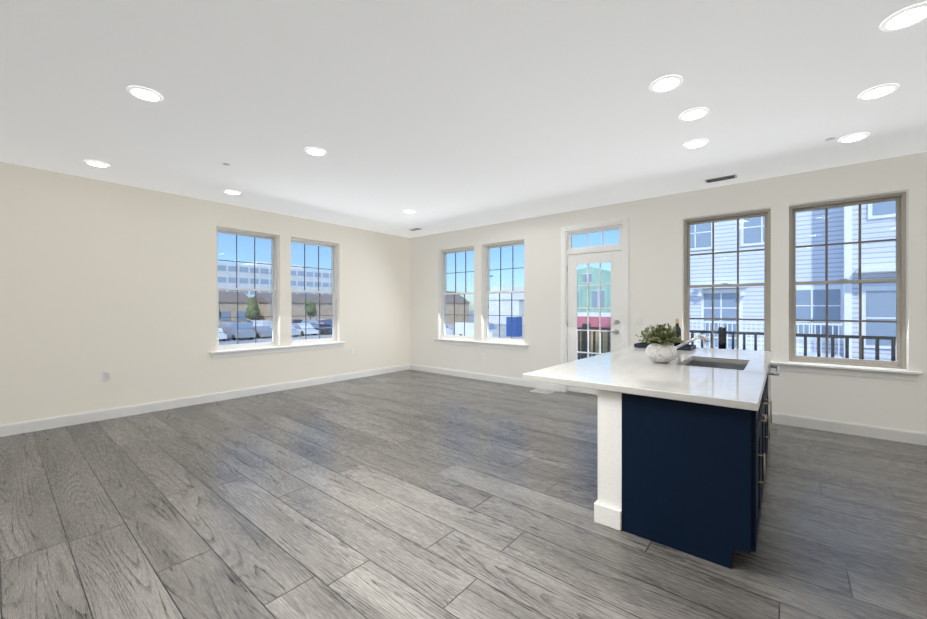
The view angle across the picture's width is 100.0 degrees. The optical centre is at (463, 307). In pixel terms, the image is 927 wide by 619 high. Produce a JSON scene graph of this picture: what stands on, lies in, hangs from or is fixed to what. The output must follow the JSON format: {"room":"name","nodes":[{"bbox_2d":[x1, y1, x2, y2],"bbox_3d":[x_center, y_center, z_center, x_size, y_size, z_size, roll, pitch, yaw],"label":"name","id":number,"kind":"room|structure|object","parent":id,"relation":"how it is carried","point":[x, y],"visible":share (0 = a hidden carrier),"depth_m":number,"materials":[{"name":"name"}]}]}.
{"room":"kitchen","nodes":[
{"label":"kitchen","id":0,"kind":"room"},
{"bbox_2d":[0,162,409,424],"bbox_3d":[-4.131,-0.089,4.629,0.220,2.740,9.200,0,0,39],"label":"wall","id":1,"kind":"structure","parent":0,"point":[99,277],"depth_m":4.71,"materials":[{"name":"paint"}]},
{"bbox_2d":[102,371,110,381],"bbox_3d":[-4.109,0.786,4.475,0.009,0.115,0.070,0,0,39],"label":"electrical outlet","id":2,"kind":"object","parent":1,"relation":"attached to","point":[106,375],"visible":1,"depth_m":4.47,"materials":[{"name":"white plastic"}]},
{"bbox_2d":[0,364,409,436],"bbox_3d":[-4.045,1.224,4.549,0.016,0.115,9.184,0,0,39],"label":"baseboard","id":3,"kind":"structure","parent":1,"relation":"attached to","point":[44,424],"depth_m":4.92,"materials":[{"name":"paint"}]},
{"bbox_2d":[216,227,276,349],"bbox_3d":[-3.218,-0.267,5.762,0.097,1.721,0.871,0,0,39],"label":"window","id":4,"kind":"structure","parent":1,"relation":"in","point":[273,279],"depth_m":5.80,"materials":[{"name":"plastic"}]},
{"bbox_2d":[209,341,344,358],"bbox_3d":[-2.803,0.639,6.098,0.130,0.097,2.090,0,0,39],"label":"window sill","id":5,"kind":"structure","parent":1,"relation":"attached to","point":[258,350],"depth_m":5.90,"materials":[{"name":"paint"}]},
{"bbox_2d":[291,238,336,344],"bbox_3d":[-2.553,-0.268,6.569,0.097,1.721,0.871,0,0,39],"label":"window","id":6,"kind":"structure","parent":1,"relation":"in","point":[333,269],"depth_m":6.67,"materials":[{"name":"plastic"}]},
{"bbox_2d":[0,370,926,618],"bbox_3d":[-0.728,1.343,1.825,9.040,0.120,9.640,0,0,39],"label":"floor","id":7,"kind":"structure","parent":0,"point":[410,494],"depth_m":2.35,"materials":[{"name":"grey wood"}]},
{"bbox_2d":[530,389,554,393],"bbox_3d":[1.209,1.275,5.951,0.300,0.010,0.250,0,0,39],"label":"floor vent","id":8,"kind":"object","parent":7,"relation":"in","point":[543,391],"visible":0.98,"depth_m":5.92,"materials":[{"name":"white metal"}]},
{"bbox_2d":[594,358,779,568],"bbox_3d":[1.980,0.882,3.115,0.848,0.799,2.737,0,0,39],"label":"kitchen island","id":9,"kind":"object","parent":7,"relation":"on","point":[683,439],"depth_m":2.06,"materials":[{"name":"paint"}]},
{"bbox_2d":[522,346,771,409],"bbox_3d":[1.767,0.462,3.287,1.270,0.039,2.770,0,0,39],"label":"island countertop","id":10,"kind":"structure","parent":9,"relation":"on","point":[629,370],"depth_m":2.52,"materials":[{"name":"white stone"}]},
{"bbox_2d":[636,323,684,362],"bbox_3d":[1.602,0.281,3.172,0.369,0.322,0.383,0,0,39],"label":"plant pot","id":11,"kind":"object","parent":10,"relation":"on","point":[660,348],"visible":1,"depth_m":3.10,"materials":[{"name":"ceramic"}]},
{"bbox_2d":[634,319,695,350],"bbox_3d":[2.233,0.279,4.315,0.560,0.326,0.310,0,0,39],"label":"tray","id":12,"kind":"object","parent":10,"relation":"on","point":[688,347],"visible":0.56,"depth_m":4.21,"materials":[{"name":"stone"}]},
{"bbox_2d":[673,334,709,357],"bbox_3d":[1.921,0.330,3.304,0.293,0.225,0.090,0,0,39],"label":"faucet","id":13,"kind":"object","parent":10,"relation":"on","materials":[{"name":"silver metal"}]},
{"bbox_2d":[686,358,745,369],"bbox_3d":[2.051,0.589,3.176,0.454,0.239,0.724,0,0,39],"label":"sink","id":14,"kind":"object","parent":10,"relation":"in","point":[693,361],"depth_m":3.47,"materials":[{"name":"grey metal"}]},
{"bbox_2d":[0,0,926,237],"bbox_3d":[-0.728,-1.557,1.823,9.040,0.200,9.640,0,0,39],"label":"ceiling","id":15,"kind":"structure","parent":0,"point":[439,116],"depth_m":2.70,"materials":[{"name":"paint"}]},
{"bbox_2d":[84,160,109,167],"bbox_3d":[-3.700,-1.452,3.924,0.194,0.011,0.194,0,0,39],"label":"recessed light","id":16,"kind":"object","parent":15,"relation":"in","point":[96,163],"visible":0.96,"depth_m":3.90,"materials":[{"name":"white plastic"}]},
{"bbox_2d":[127,86,162,101],"bbox_3d":[-2.163,-1.452,2.644,0.194,0.011,0.194,0,0,39],"label":"recessed light","id":17,"kind":"object","parent":15,"relation":"in","point":[145,94],"visible":0.96,"depth_m":2.63,"materials":[{"name":"white plastic"}]},
{"bbox_2d":[224,190,240,194],"bbox_3d":[-2.905,-1.453,4.888,0.194,0.011,0.194,0,0,39],"label":"recessed light","id":18,"kind":"object","parent":15,"relation":"in","point":[233,192],"visible":0.96,"depth_m":4.88,"materials":[{"name":"white plastic"}]},
{"bbox_2d":[304,147,325,155],"bbox_3d":[-1.376,-1.452,3.615,0.194,0.011,0.194,0,0,39],"label":"recessed light","id":19,"kind":"object","parent":15,"relation":"in","point":[315,151],"visible":0.94,"depth_m":3.60,"materials":[{"name":"white plastic"}]},
{"bbox_2d":[403,210,415,212],"bbox_3d":[-0.811,-1.454,5.857,0.194,0.011,0.194,0,0,39],"label":"recessed light","id":20,"kind":"object","parent":15,"relation":"in","point":[409,211],"visible":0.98,"depth_m":5.84,"materials":[{"name":"white plastic"}]},
{"bbox_2d":[649,75,682,92],"bbox_3d":[1.315,-1.452,2.524,0.194,0.011,0.194,0,0,39],"label":"recessed light","id":21,"kind":"object","parent":15,"relation":"in","point":[666,83],"visible":0.96,"depth_m":2.51,"materials":[{"name":"white plastic"}]},
{"bbox_2d":[679,108,708,120],"bbox_3d":[1.731,-1.452,2.920,0.194,0.011,0.194,0,0,39],"label":"recessed light","id":22,"kind":"object","parent":15,"relation":"in","point":[693,114],"visible":0.98,"depth_m":2.91,"materials":[{"name":"white plastic"}]},
{"bbox_2d":[683,139,708,148],"bbox_3d":[2.058,-1.452,3.441,0.194,0.011,0.194,0,0,39],"label":"recessed light","id":23,"kind":"object","parent":15,"relation":"in","point":[695,143],"visible":0.96,"depth_m":3.42,"materials":[{"name":"white plastic"}]},
{"bbox_2d":[704,174,736,182],"bbox_3d":[2.897,-1.455,4.382,0.300,0.007,0.150,0,0,39],"label":"ceiling vent","id":24,"kind":"object","parent":15,"relation":"in","point":[728,177],"visible":1,"depth_m":4.36,"materials":[{"name":"white metal"}]},
{"bbox_2d":[838,133,869,142],"bbox_3d":[3.333,-1.452,3.323,0.194,0.011,0.194,0,0,39],"label":"recessed light","id":25,"kind":"object","parent":15,"relation":"in","point":[853,137],"visible":0.96,"depth_m":3.31,"materials":[{"name":"white plastic"}]},
{"bbox_2d":[858,83,898,99],"bbox_3d":[2.791,-1.452,2.617,0.194,0.011,0.194,0,0,39],"label":"recessed light","id":26,"kind":"object","parent":15,"relation":"in","point":[878,91],"visible":0.96,"depth_m":2.60,"materials":[{"name":"white plastic"}]},
{"bbox_2d":[880,2,926,30],"bbox_3d":[2.223,-1.451,1.944,0.194,0.011,0.194,0,0,39],"label":"recessed light","id":27,"kind":"object","parent":15,"relation":"in","point":[908,17],"visible":0.98,"depth_m":1.94,"materials":[{"name":"white plastic"}]},
{"bbox_2d":[410,152,926,432],"bbox_3d":[2.268,-0.090,5.459,9.040,2.740,0.220,0,0,39],"label":"wall","id":28,"kind":"structure","parent":0,"point":[656,260],"depth_m":4.93,"materials":[{"name":"paint"}]},
{"bbox_2d":[442,247,473,339],"bbox_3d":[-0.068,-0.268,7.406,0.871,1.721,0.097,0,0,39],"label":"window","id":29,"kind":"structure","parent":28,"relation":"in","point":[444,293],"depth_m":7.49,"materials":[{"name":"plastic"}]},
{"bbox_2d":[434,338,528,349],"bbox_3d":[0.267,0.639,6.992,2.090,0.097,0.130,0,0,39],"label":"window sill","id":30,"kind":"structure","parent":28,"relation":"attached to","point":[508,345],"depth_m":6.86,"materials":[{"name":"paint"}]},
{"bbox_2d":[484,240,523,343],"bbox_3d":[0.738,-0.268,6.741,0.871,1.721,0.097,0,0,39],"label":"window","id":31,"kind":"structure","parent":28,"relation":"in","point":[487,267],"depth_m":6.84,"materials":[{"name":"plastic"}]},
{"bbox_2d":[561,218,628,396],"bbox_3d":[1.914,0.023,5.678,0.995,2.515,0.212,0,0,39],"label":"door","id":32,"kind":"structure","parent":28,"relation":"attached to","point":[616,256],"depth_m":5.65,"materials":[{"name":"paint"}]},
{"bbox_2d":[633,316,641,323],"bbox_3d":[2.351,0.163,5.241,0.116,0.115,0.010,0,0,39],"label":"light switch","id":33,"kind":"object","parent":28,"relation":"attached to","point":[637,319],"visible":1,"depth_m":5.24,"materials":[{"name":"white plastic"}]},
{"bbox_2d":[410,364,926,445],"bbox_3d":[2.193,1.223,5.369,8.600,0.115,0.016,0,0,39],"label":"baseboard","id":34,"kind":"structure","parent":28,"relation":"attached to","point":[906,436],"depth_m":4.13,"materials":[{"name":"paint"}]},
{"bbox_2d":[684,209,770,350],"bbox_3d":[3.182,-0.267,4.727,0.871,1.721,0.097,0,0,39],"label":"window","id":35,"kind":"structure","parent":28,"relation":"in","point":[766,214],"depth_m":4.66,"materials":[{"name":"plastic"}]},
{"bbox_2d":[771,361,922,380],"bbox_3d":[3.511,0.641,4.318,2.075,0.097,0.130,0,0,39],"label":"window sill","id":36,"kind":"structure","parent":28,"relation":"attached to","point":[871,372],"depth_m":3.94,"materials":[{"name":"paint"}]},
{"bbox_2d":[789,192,905,368],"bbox_3d":[3.976,-0.266,4.072,0.871,1.721,0.097,0,0,39],"label":"window","id":37,"kind":"structure","parent":28,"relation":"in","point":[900,279],"depth_m":4.00,"materials":[{"name":"plastic"}]},
{"label":"outside","id":38,"kind":"structure","parent":0,"visible":0},
{"bbox_2d":[218,201,895,360],"bbox_3d":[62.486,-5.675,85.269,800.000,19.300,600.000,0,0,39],"label":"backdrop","id":39,"kind":"structure","parent":38,"point":[868,268],"depth_m":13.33,"materials":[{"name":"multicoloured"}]}
]}

